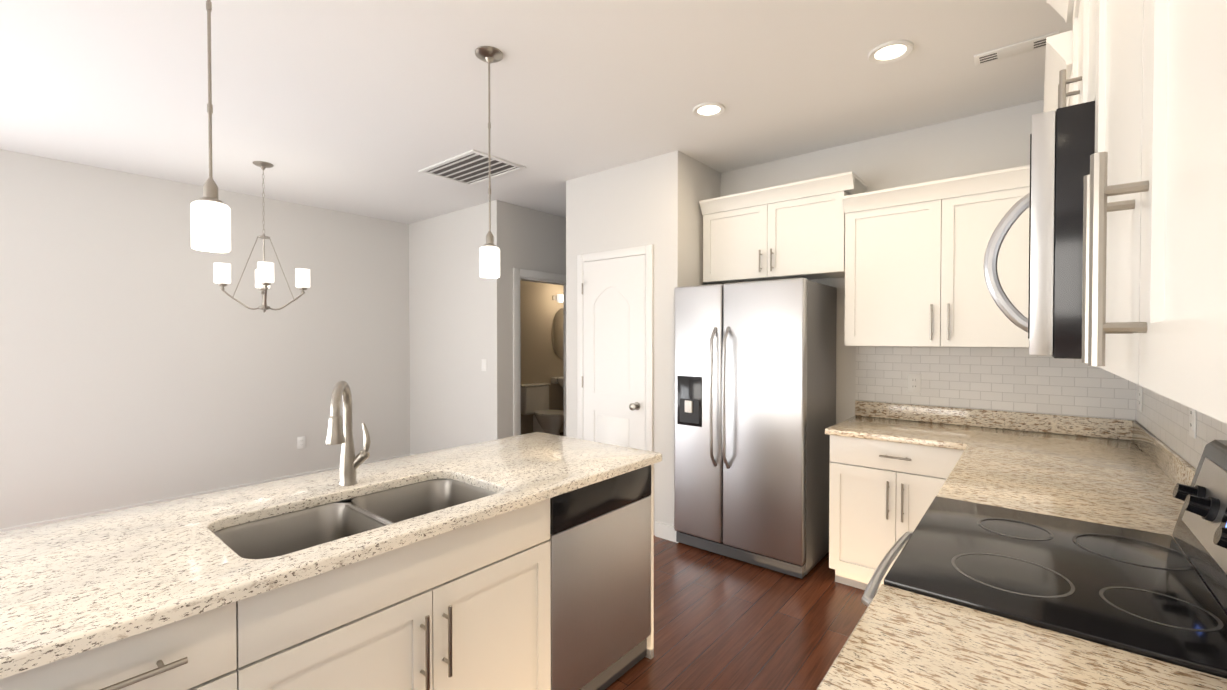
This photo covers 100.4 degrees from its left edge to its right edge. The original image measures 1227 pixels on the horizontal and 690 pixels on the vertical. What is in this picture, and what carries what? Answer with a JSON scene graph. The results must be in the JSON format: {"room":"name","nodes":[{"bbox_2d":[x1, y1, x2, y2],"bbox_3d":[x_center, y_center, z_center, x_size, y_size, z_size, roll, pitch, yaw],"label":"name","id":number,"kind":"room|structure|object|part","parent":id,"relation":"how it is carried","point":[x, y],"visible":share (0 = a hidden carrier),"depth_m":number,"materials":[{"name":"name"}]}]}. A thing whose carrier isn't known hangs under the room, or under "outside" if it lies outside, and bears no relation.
{"room":"kitchen","nodes":[
{"label":"kitchen","id":0,"kind":"room"},
{"bbox_2d":[0,149,407,528],"bbox_3d":[-3.500,0.002,4.556,0.120,2.740,9.640,1,1,39],"label":"wall","id":1,"kind":"structure","parent":0,"point":[144,358],"depth_m":4.24,"materials":[{"name":"white paint"}]},
{"bbox_2d":[0,454,408,532],"bbox_3d":[-4.384,1.334,3.391,0.014,0.105,6.450,1,1,39],"label":"baseboard","id":2,"kind":"structure","parent":1,"relation":"attached to","point":[308,473],"depth_m":4.24,"materials":[{"name":"white"}]},
{"bbox_2d":[297,436,304,448],"bbox_3d":[-3.056,0.956,5.007,0.006,0.115,0.072,1,1,39],"label":"outlet","id":3,"kind":"object","parent":1,"relation":"attached to","point":[300,442],"visible":1,"depth_m":5.00,"materials":[{"name":"white plastic"}]},
{"bbox_2d":[551,308,562,359],"bbox_3d":[-0.760,-0.170,7.778,0.012,0.790,0.510,1,1,39],"label":"bathroom mirror","id":4,"kind":"object","parent":1,"relation":"attached to","point":[557,333],"visible":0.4,"depth_m":7.68,"materials":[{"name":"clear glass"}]},
{"bbox_2d":[552,294,562,302],"bbox_3d":[-0.712,-0.692,7.719,0.152,0.125,0.440,1,1,39],"label":"sconce","id":5,"kind":"object","parent":1,"relation":"attached to","point":[559,298],"visible":0.52,"depth_m":7.56,"materials":[{"name":"white glass"}]},
{"bbox_2d":[488,200,563,440],"bbox_3d":[-0.220,-0.017,6.029,0.125,2.740,2.940,1,1,39],"label":"wall","id":6,"kind":"structure","parent":0,"point":[526,238],"depth_m":5.14,"materials":[{"name":"white paint"}]},
{"bbox_2d":[513,268,565,436],"bbox_3d":[-0.734,0.302,5.394,0.143,2.118,0.916,1,1,39],"label":"door frame","id":7,"kind":"structure","parent":6,"relation":"attached to","point":[519,275],"depth_m":5.04,"materials":[{"name":"white wood"}]},
{"bbox_2d":[0,0,1072,223],"bbox_3d":[-1.157,-1.393,2.612,6.185,0.100,9.640,1,1,39],"label":"ceiling","id":8,"kind":"structure","parent":0,"point":[370,108],"depth_m":2.64,"materials":[{"name":"white paint"}]},
{"bbox_2d":[190,0,230,252],"bbox_3d":[-1.192,-0.805,1.509,0.128,1.048,0.128,1,1,39],"label":"pendant light","id":9,"kind":"object","parent":8,"relation":"hanging from","point":[210,212],"visible":1,"depth_m":1.50,"materials":[{"name":"white glass"}]},
{"bbox_3d":[-1.192,-0.351,1.515,0.094,0.140,0.094,1,1,39],"label":"lamp shade","id":10,"kind":"part","parent":9,"relation":"part of","materials":[{"name":"white glass"}]},
{"bbox_2d":[213,161,309,312],"bbox_3d":[-2.628,-0.801,3.842,0.451,1.114,0.451,0,1,8],"label":"chandelier","id":11,"kind":"object","parent":8,"relation":"hanging from","point":[264,275],"visible":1,"depth_m":3.78,"materials":[{"name":"silver metal"}]},
{"bbox_2d":[419,149,525,185],"bbox_3d":[-1.093,-1.353,3.946,0.710,0.014,0.480,1,1,39],"label":"ceiling vent","id":12,"kind":"object","parent":8,"relation":"in","point":[470,168],"visible":0.96,"depth_m":3.92,"materials":[{"name":"white metal"}]},
{"bbox_2d":[475,46,502,277],"bbox_3d":[-0.572,-0.827,2.358,0.128,1.026,0.128,1,1,39],"label":"pendant light","id":13,"kind":"object","parent":8,"relation":"hanging from","point":[489,258],"visible":1,"depth_m":2.34,"materials":[{"name":"white glass"}]},
{"bbox_3d":[-0.572,-0.384,2.364,0.094,0.140,0.094,1,1,39],"label":"lamp shade","id":14,"kind":"part","parent":13,"relation":"part of","materials":[{"name":"white glass"}]},
{"bbox_2d":[693,102,724,117],"bbox_3d":[0.545,-1.341,2.922,0.184,0.012,0.184,1,1,39],"label":"recessed light","id":15,"kind":"object","parent":8,"relation":"in","point":[708,110],"visible":1,"depth_m":2.92,"materials":[{"name":"white"}]},
{"bbox_2d":[868,40,913,63],"bbox_3d":[1.263,-1.333,2.332,0.184,0.012,0.184,1,1,39],"label":"recessed light","id":16,"kind":"object","parent":8,"relation":"in","point":[891,51],"visible":0.98,"depth_m":2.33,"materials":[{"name":"white"}]},
{"bbox_2d":[974,31,1059,65],"bbox_3d":[1.816,-1.335,2.311,0.300,0.009,0.110,1,1,39],"label":"ceiling vent","id":17,"kind":"object","parent":8,"relation":"in","point":[1029,45],"visible":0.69,"depth_m":2.31,"materials":[{"name":"white metal"}]},
{"bbox_2d":[408,150,679,534],"bbox_3d":[-0.900,-0.001,4.781,3.609,2.740,0.151,1,1,39],"label":"wall","id":18,"kind":"structure","parent":0,"point":[635,204],"depth_m":4.96,"materials":[{"name":"white paint"}]},
{"bbox_2d":[482,359,485,370],"bbox_3d":[-1.263,0.196,4.980,0.072,0.115,0.007,1,1,39],"label":"light switch","id":19,"kind":"object","parent":18,"relation":"attached to","point":[483,364],"visible":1,"depth_m":4.97,"materials":[{"name":"white plastic"}]},
{"bbox_2d":[582,255,644,449],"bbox_3d":[-0.029,0.353,3.917,0.625,2.030,0.085,1,1,39],"label":"pantry door","id":20,"kind":"structure","parent":18,"relation":"in","point":[613,376],"depth_m":3.92,"materials":[{"name":"white wood"}]},
{"bbox_2d":[577,245,652,450],"bbox_3d":[-0.003,0.326,3.939,0.744,2.107,0.018,1,1,39],"label":"door frame","id":21,"kind":"structure","parent":18,"relation":"attached to","point":[647,251],"depth_m":3.73,"materials":[{"name":"white wood"}]},
{"bbox_2d":[680,176,715,286],"bbox_3d":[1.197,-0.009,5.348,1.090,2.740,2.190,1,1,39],"label":"wall","id":22,"kind":"structure","parent":0,"point":[691,217],"depth_m":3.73,"materials":[{"name":"white paint"}]},
{"bbox_2d":[560,432,875,689],"bbox_3d":[-1.157,1.446,2.648,6.185,0.100,9.640,1,1,39],"label":"floor","id":23,"kind":"structure","parent":0,"point":[721,622],"depth_m":2.56,"materials":[{"name":"brown wood"}]},
{"bbox_2d":[0,587,279,689],"bbox_3d":[-1.142,0.974,1.153,0.600,0.884,0.458,1,1,39],"label":"base cabinet","id":24,"kind":"object","parent":23,"relation":"on","point":[235,645],"depth_m":1.03,"materials":[{"name":"white wood"}]},
{"bbox_2d":[280,498,550,689],"bbox_3d":[-0.762,0.968,1.616,0.600,0.884,0.973,1,1,39],"label":"base cabinet","id":25,"kind":"object","parent":23,"relation":"on","point":[467,607],"depth_m":1.45,"materials":[{"name":"white wood"}]},
{"bbox_2d":[521,383,563,435],"bbox_3d":[-0.930,0.945,7.039,0.703,0.790,0.470,1,1,39],"label":"toilet","id":26,"kind":"object","parent":23,"relation":"on","point":[535,399],"visible":0.83,"depth_m":7.00,"materials":[{"name":"white ceramic"}]},
{"bbox_2d":[551,376,562,387],"bbox_3d":[-0.583,0.840,7.606,0.518,0.983,0.557,1,1,39],"label":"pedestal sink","id":27,"kind":"object","parent":23,"relation":"on","point":[557,380],"visible":0.06,"depth_m":7.53,"materials":[{"name":"white ceramic"}]},
{"bbox_2d":[549,465,650,689],"bbox_3d":[-0.233,0.962,2.206,0.546,0.878,0.602,1,1,39],"label":"dishwasher","id":28,"kind":"object","parent":23,"relation":"on","point":[600,540],"visible":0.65,"depth_m":2.00,"materials":[{"name":"grey metal"}]},
{"bbox_2d":[645,464,653,658],"bbox_3d":[-0.271,0.960,2.212,0.600,0.884,0.688,1,1,39],"label":"base cabinet","id":29,"kind":"object","parent":23,"relation":"on","point":[650,639],"depth_m":2.28,"materials":[{"name":"white wood"}]},
{"bbox_2d":[0,432,661,678],"bbox_3d":[-0.732,0.508,1.792,0.845,0.032,2.005,1,1,39],"label":"countertop","id":30,"kind":"structure","parent":29,"relation":"on","point":[70,587],"depth_m":1.29,"materials":[{"name":"stone"}]},
{"bbox_2d":[325,380,370,485],"bbox_3d":[-0.906,0.306,1.738,0.200,0.372,0.189,1,1,39],"label":"island faucet","id":31,"kind":"object","parent":30,"relation":"on","point":[338,432],"visible":1,"depth_m":1.79,"materials":[{"name":"silver metal"}]},
{"bbox_2d":[214,479,496,558],"bbox_3d":[-0.752,0.630,1.599,0.480,0.204,0.820,1,1,39],"label":"island sink","id":32,"kind":"object","parent":30,"relation":"in","point":[281,534],"visible":0.19,"depth_m":1.68,"materials":[{"name":"silver metal"}]},
{"bbox_2d":[674,278,836,578],"bbox_3d":[0.944,0.493,3.482,0.890,1.784,0.725,1,1,39],"label":"fridge","id":33,"kind":"object","parent":23,"relation":"on","point":[754,390],"visible":1,"depth_m":3.21,"materials":[{"name":"grey metal"}]},
{"bbox_2d":[829,435,952,592],"bbox_3d":[1.691,0.951,2.933,0.705,0.884,0.689,1,1,39],"label":"base cabinet","id":34,"kind":"object","parent":23,"relation":"on","point":[882,494],"depth_m":2.80,"materials":[{"name":"white wood"}]},
{"bbox_2d":[825,400,1195,543],"bbox_3d":[1.581,0.451,2.332,1.327,0.132,1.749,1,1,39],"label":"countertop","id":35,"kind":"structure","parent":34,"relation":"on","point":[1130,474],"depth_m":2.12,"materials":[{"name":"stone"}]},
{"bbox_2d":[917,449,963,524],"bbox_3d":[1.636,0.964,1.901,0.684,0.884,1.138,1,1,39],"label":"base cabinet","id":36,"kind":"object","parent":23,"relation":"on","point":[935,484],"depth_m":2.61,"materials":[{"name":"white wood"}]},
{"bbox_2d":[816,584,1226,689],"bbox_3d":[-0.101,0.484,-0.245,0.652,0.132,2.890,1,1,39],"label":"countertop","id":37,"kind":"structure","parent":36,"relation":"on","point":[899,639],"depth_m":0.82,"materials":[{"name":"stone"}]},
{"bbox_2d":[862,440,1226,678],"bbox_3d":[1.019,0.810,1.188,0.716,1.150,0.734,1,1,39],"label":"range","id":38,"kind":"object","parent":23,"relation":"on","point":[1160,597],"visible":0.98,"depth_m":1.10,"materials":[{"name":"black glass"}]},
{"bbox_2d":[716,100,1123,423],"bbox_3d":[1.785,0.017,3.370,2.330,2.740,0.120,1,1,39],"label":"wall","id":39,"kind":"structure","parent":0,"point":[995,140],"depth_m":3.25,"materials":[{"name":"white paint"}]},
{"bbox_2d":[702,184,850,283],"bbox_3d":[1.146,-0.716,3.592,0.985,0.510,0.330,1,1,39],"label":"upper cabinet","id":40,"kind":"object","parent":39,"relation":"attached to","point":[797,236],"depth_m":3.43,"materials":[{"name":"white wood"}]},
{"bbox_2d":[839,165,1029,346],"bbox_3d":[1.899,-0.446,2.937,1.005,0.908,0.391,1,1,39],"label":"upper cabinet","id":41,"kind":"object","parent":39,"relation":"attached to","point":[911,257],"depth_m":2.85,"materials":[{"name":"white wood"}]},
{"bbox_2d":[855,346,1130,419],"bbox_3d":[2.132,0.191,3.004,1.320,0.368,0.007,1,1,39],"label":"tile backsplash","id":42,"kind":"structure","parent":39,"relation":"attached to","point":[1017,379],"depth_m":2.95,"materials":[{"name":"white tile"}]},
{"bbox_2d":[908,374,920,392],"bbox_3d":[1.882,0.239,3.200,0.072,0.115,0.006,1,1,39],"label":"electrical outlet","id":43,"kind":"object","parent":42,"relation":"attached to","point":[914,382],"visible":1,"depth_m":3.20,"materials":[{"name":"white plastic"}]},
{"bbox_2d":[1047,104,1058,111],"bbox_3d":[2.060,-0.436,2.147,0.363,0.908,0.787,1,1,39],"label":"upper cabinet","id":44,"kind":"object","parent":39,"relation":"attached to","point":[1056,105],"depth_m":1.79,"materials":[{"name":"white wood"}]},
{"bbox_2d":[1059,56,1066,107],"bbox_3d":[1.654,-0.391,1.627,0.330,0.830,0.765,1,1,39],"label":"upper cabinet","id":45,"kind":"object","parent":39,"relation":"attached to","point":[1064,57],"depth_m":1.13,"materials":[{"name":"white wood"}]},
{"bbox_2d":[1063,0,1082,106],"bbox_3d":[1.176,-0.680,1.042,0.330,0.516,0.736,1,1,39],"label":"upper cabinet","id":46,"kind":"object","parent":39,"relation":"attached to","point":[1073,86],"depth_m":1.38,"materials":[{"name":"white wood"}]},
{"bbox_2d":[983,101,1094,358],"bbox_3d":[1.112,-0.199,1.099,0.493,0.440,0.730,1,1,39],"label":"microwave","id":47,"kind":"object","parent":46,"relation":"attached to","point":[1062,144],"visible":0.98,"depth_m":0.90,"materials":[{"name":"black"}]},
{"bbox_2d":[1082,0,1226,423],"bbox_3d":[0.605,-0.374,0.351,0.330,0.830,1.059,1,1,39],"label":"upper cabinet","id":48,"kind":"object","parent":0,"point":[1149,77],"depth_m":0.43,"materials":[{"name":"white wood"}]},
{"bbox_2d":[1131,382,1226,468],"bbox_3d":[0.939,0.284,0.509,0.008,0.489,5.380,1,1,39],"label":"tile backsplash","id":49,"kind":"structure","parent":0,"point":[1167,419],"depth_m":1.86,"materials":[{"name":"white tile"}]},
{"bbox_2d":[1139,386,1142,411],"bbox_3d":[2.527,0.259,2.452,0.006,0.115,0.072,1,1,39],"label":"electrical outlet","id":50,"kind":"object","parent":49,"relation":"attached to","point":[1140,397],"visible":1,"depth_m":2.44,"materials":[{"name":"white plastic"}]},
{"bbox_2d":[1189,407,1196,438],"bbox_3d":[1.867,0.239,1.649,0.006,0.115,0.072,1,1,39],"label":"electrical outlet","id":51,"kind":"object","parent":49,"relation":"attached to","point":[1192,421],"visible":0.88,"depth_m":1.64,"materials":[{"name":"white plastic"}]}
]}

